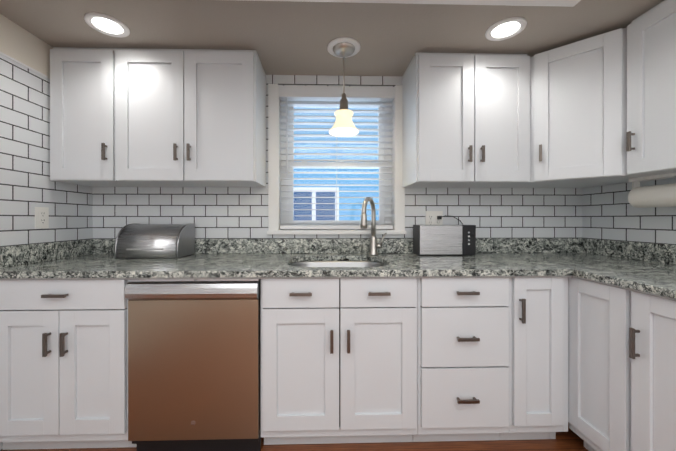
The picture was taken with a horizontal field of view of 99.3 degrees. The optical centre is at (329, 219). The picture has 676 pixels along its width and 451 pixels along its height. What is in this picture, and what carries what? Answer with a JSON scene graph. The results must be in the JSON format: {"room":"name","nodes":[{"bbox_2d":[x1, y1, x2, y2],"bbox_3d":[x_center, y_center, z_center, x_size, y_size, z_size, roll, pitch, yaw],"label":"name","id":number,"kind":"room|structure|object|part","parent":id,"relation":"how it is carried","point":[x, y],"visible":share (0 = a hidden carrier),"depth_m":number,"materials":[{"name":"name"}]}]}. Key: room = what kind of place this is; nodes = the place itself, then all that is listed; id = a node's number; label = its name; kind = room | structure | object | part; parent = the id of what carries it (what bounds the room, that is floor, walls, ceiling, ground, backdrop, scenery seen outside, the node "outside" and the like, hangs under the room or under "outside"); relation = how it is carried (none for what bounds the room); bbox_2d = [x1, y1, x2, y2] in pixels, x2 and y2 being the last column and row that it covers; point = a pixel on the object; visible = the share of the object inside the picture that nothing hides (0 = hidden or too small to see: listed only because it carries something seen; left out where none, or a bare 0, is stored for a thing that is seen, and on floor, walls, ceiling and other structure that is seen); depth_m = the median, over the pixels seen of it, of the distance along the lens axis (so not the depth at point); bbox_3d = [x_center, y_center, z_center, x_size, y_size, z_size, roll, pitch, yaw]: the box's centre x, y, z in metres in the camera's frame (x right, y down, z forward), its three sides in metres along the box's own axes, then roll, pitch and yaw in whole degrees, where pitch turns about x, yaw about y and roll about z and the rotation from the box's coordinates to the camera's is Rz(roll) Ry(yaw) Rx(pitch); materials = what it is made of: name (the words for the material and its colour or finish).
{"room":"kitchen","nodes":[
{"label":"kitchen","id":0,"kind":"room"},
{"bbox_2d":[0,14,92,450],"bbox_3d":[-1.640,0.076,-0.196,0.150,2.152,4.610,0,0,-1],"label":"wall","id":1,"kind":"structure","parent":0,"point":[27,185],"depth_m":1.53,"materials":[{"name":"tile"}]},
{"bbox_2d":[0,52,47,77],"bbox_3d":[-1.558,-0.809,-0.358,0.005,0.010,3.984,0,0,-1],"label":"trim","id":2,"kind":"structure","parent":1,"relation":"attached to","point":[19,62],"depth_m":1.50,"materials":[{"name":"white paint"}]},
{"bbox_2d":[35,207,48,228],"bbox_3d":[-1.604,-0.008,1.602,0.009,0.120,0.074,0,0,-1],"label":"electrical outlet","id":3,"kind":"object","parent":1,"relation":"attached to","point":[41,217],"visible":1,"depth_m":1.60,"materials":[{"name":"white plastic"}]},
{"bbox_2d":[1,422,587,450],"bbox_3d":[0.146,1.192,-0.151,3.723,0.120,4.610,0,0,-1],"label":"floor","id":4,"kind":"structure","parent":0,"point":[570,440],"depth_m":1.43,"materials":[{"name":"brown wood"}]},
{"bbox_2d":[0,280,136,449],"bbox_3d":[-1.276,0.703,1.627,0.664,0.853,0.680,0,0,-1],"label":"base cabinet","id":5,"kind":"object","parent":4,"relation":"on","point":[63,364],"visible":0.71,"depth_m":1.32,"materials":[{"name":"white paint"}]},
{"bbox_2d":[0,238,629,279],"bbox_3d":[0.101,0.205,1.663,3.421,0.143,0.675,0,0,-1],"label":"countertop","id":6,"kind":"structure","parent":5,"relation":"on","point":[88,259],"depth_m":1.57,"materials":[{"name":"stone"}]},
{"bbox_2d":[114,223,194,257],"bbox_3d":[-1.100,0.131,1.826,0.377,0.208,0.241,0,0,-1],"label":"bread box","id":7,"kind":"object","parent":6,"relation":"on","point":[135,240],"visible":0.96,"depth_m":1.74,"materials":[{"name":"silver metal"}]},
{"bbox_2d":[290,261,384,266],"bbox_3d":[0.046,0.367,1.627,0.594,0.200,0.454,0,0,-1],"label":"sink","id":8,"kind":"object","parent":6,"relation":"in","point":[337,264],"visible":0.12,"depth_m":1.83,"materials":[{"name":"silver metal"}]},
{"bbox_2d":[360,197,386,254],"bbox_3d":[0.284,0.045,1.833,0.197,0.380,0.200,0,0,-1],"label":"faucet","id":9,"kind":"object","parent":6,"relation":"on","point":[374,245],"visible":1,"depth_m":1.88,"materials":[{"name":"silver metal"}]},
{"bbox_2d":[413,215,475,255],"bbox_3d":[0.761,0.104,1.925,0.370,0.262,0.166,0,0,-1],"label":"toaster","id":10,"kind":"object","parent":6,"relation":"on","point":[444,239],"visible":1,"depth_m":1.86,"materials":[{"name":"silver metal"}]},
{"bbox_2d":[125,279,260,450],"bbox_3d":[-0.638,0.704,1.617,0.602,0.852,0.616,0,0,-1],"label":"dishwasher","id":11,"kind":"object","parent":4,"relation":"on","point":[194,364],"visible":0.79,"depth_m":1.33,"materials":[{"name":"brown metal"}]},
{"bbox_2d":[261,278,417,444],"bbox_3d":[0.042,0.703,1.659,0.752,0.853,0.680,0,0,-1],"label":"base cabinet","id":12,"kind":"object","parent":4,"relation":"on","point":[339,360],"visible":0.88,"depth_m":1.36,"materials":[{"name":"white paint"}]},
{"bbox_2d":[413,278,508,441],"bbox_3d":[0.642,0.703,1.674,0.444,0.853,0.680,0,0,-1],"label":"base cabinet","id":13,"kind":"object","parent":4,"relation":"on","point":[463,359],"visible":0.77,"depth_m":1.37,"materials":[{"name":"white paint"}]},
{"bbox_2d":[499,277,567,439],"bbox_3d":[1.012,0.703,1.683,0.293,0.853,0.680,0,0,-1],"label":"base cabinet","id":14,"kind":"object","parent":4,"relation":"on","point":[538,358],"visible":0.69,"depth_m":1.38,"materials":[{"name":"white paint"}]},
{"bbox_2d":[568,277,630,450],"bbox_3d":[1.496,0.704,1.284,0.648,0.853,0.295,0,0,-1],"label":"base cabinet","id":15,"kind":"object","parent":4,"relation":"on","point":[599,378],"visible":0.65,"depth_m":1.25,"materials":[{"name":"white paint"}]},
{"bbox_2d":[629,291,675,450],"bbox_3d":[1.489,0.704,0.943,0.680,0.853,0.385,0,0,-1],"label":"base cabinet","id":16,"kind":"object","parent":4,"relation":"on","point":[652,342],"visible":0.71,"depth_m":1.05,"materials":[{"name":"white paint"}]},
{"bbox_2d":[572,242,675,300],"bbox_3d":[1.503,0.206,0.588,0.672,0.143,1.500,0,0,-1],"label":"countertop","id":17,"kind":"structure","parent":16,"relation":"on","point":[645,268],"depth_m":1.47,"materials":[{"name":"stone"}]},
{"bbox_2d":[0,0,663,75],"bbox_3d":[0.146,-1.040,-0.153,3.723,0.080,4.610,0,0,-1],"label":"ceiling","id":18,"kind":"structure","parent":0,"point":[290,38],"depth_m":1.50,"materials":[{"name":"beige paint"}]},
{"bbox_2d":[84,12,129,37],"bbox_3d":[-1.144,-0.998,1.480,0.188,0.008,0.188,0,0,-1],"label":"recessed light","id":19,"kind":"object","parent":18,"relation":"in","point":[107,24],"visible":1,"depth_m":1.47,"materials":[{"name":"white paint"}]},
{"bbox_2d":[327,37,360,136],"bbox_3d":[0.084,-0.755,1.673,0.194,0.493,0.194,0,0,-1],"label":"pendant light","id":20,"kind":"object","parent":18,"relation":"hanging from","point":[343,48],"visible":1,"depth_m":1.65,"materials":[{"name":"white glass"}]},
{"bbox_2d":[237,0,580,6],"bbox_3d":[-0.280,-0.948,1.009,2.627,0.106,0.335,0,0,-1],"label":"ceiling beam","id":21,"kind":"structure","parent":18,"relation":"attached to","point":[566,3],"depth_m":1.18,"materials":[{"name":"white paint"}]},
{"bbox_2d":[485,17,526,40],"bbox_3d":[0.928,-0.998,1.512,0.188,0.008,0.188,0,0,-1],"label":"recessed light","id":22,"kind":"object","parent":18,"relation":"in","point":[506,28],"visible":1,"depth_m":1.50,"materials":[{"name":"white paint"}]},
{"bbox_2d":[93,75,581,238],"bbox_3d":[0.091,0.073,2.077,3.423,2.152,0.150,0,0,-1],"label":"wall","id":23,"kind":"structure","parent":0,"point":[226,212],"depth_m":2.00,"materials":[{"name":"tile"}]},
{"bbox_2d":[50,47,265,186],"bbox_3d":[-1.023,-0.612,1.794,1.178,0.778,0.355,0,0,-1],"label":"upper cabinet","id":24,"kind":"object","parent":23,"relation":"attached to","point":[131,117],"visible":1,"depth_m":1.66,"materials":[{"name":"white paint"}]},
{"bbox_2d":[267,84,406,234],"bbox_3d":[0.051,-0.415,2.058,0.960,1.038,0.185,0,0,-1],"label":"window","id":25,"kind":"structure","parent":23,"relation":"in","point":[274,181],"depth_m":2.03,"materials":[{"name":"white paint"}]},
{"bbox_3d":[0.050,-0.421,2.099,0.802,0.988,0.054,0,0,-1],"label":"window sash","id":26,"kind":"part","parent":25,"relation":"part of","materials":[{"name":"white wood"}]},
{"bbox_2d":[279,86,394,228],"bbox_3d":[0.052,-0.424,2.020,0.802,0.983,0.072,0,0,-1],"label":"window blinds","id":27,"kind":"object","parent":25,"relation":"attached to","point":[288,93],"visible":0.9,"depth_m":2.01,"materials":[{"name":"white plastic"}]},
{"bbox_2d":[425,211,442,224],"bbox_3d":[0.735,0.008,2.013,0.120,0.132,0.009,0,0,-1],"label":"electrical outlet","id":28,"kind":"object","parent":23,"relation":"attached to","point":[431,218],"visible":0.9,"depth_m":2.01,"materials":[{"name":"white plastic"}]},
{"bbox_2d":[402,52,529,187],"bbox_3d":[0.856,-0.612,1.841,0.685,0.778,0.355,0,0,-1],"label":"upper cabinet","id":29,"kind":"object","parent":23,"relation":"attached to","point":[466,120],"visible":1,"depth_m":1.70,"materials":[{"name":"white paint"}]},
{"bbox_2d":[500,28,645,187],"bbox_3d":[1.506,-0.598,1.743,0.607,0.752,0.583,0,0,-1],"label":"upper cabinet","id":30,"kind":"object","parent":23,"relation":"attached to","point":[578,110],"visible":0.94,"depth_m":1.57,"materials":[{"name":"white paint"}]},
{"bbox_2d":[582,178,675,244],"bbox_3d":[1.932,0.075,-0.108,0.150,2.152,4.610,0,0,-1],"label":"wall","id":31,"kind":"structure","parent":0,"point":[610,212],"depth_m":1.77,"materials":[{"name":"tile"}]},
{"bbox_2d":[626,0,675,175],"bbox_3d":[1.648,-0.611,1.073,0.355,0.778,0.760,0,0,-1],"label":"upper cabinet","id":32,"kind":"object","parent":31,"relation":"attached to","point":[651,98],"visible":1,"depth_m":1.34,"materials":[{"name":"white paint"}]},
{"bbox_2d":[628,173,675,207],"bbox_3d":[1.667,-0.141,1.405,0.112,0.159,0.320,0,0,-1],"label":"paper towel holder","id":33,"kind":"object","parent":32,"relation":"attached to","point":[663,195],"visible":1,"depth_m":1.44,"materials":[{"name":"white paper"}]},
{"label":"outside","id":34,"kind":"structure","parent":0,"visible":0},
{"bbox_2d":[293,107,378,219],"bbox_3d":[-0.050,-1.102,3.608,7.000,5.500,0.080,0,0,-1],"label":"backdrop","id":35,"kind":"structure","parent":34,"point":[329,214],"depth_m":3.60,"materials":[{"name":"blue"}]}
]}

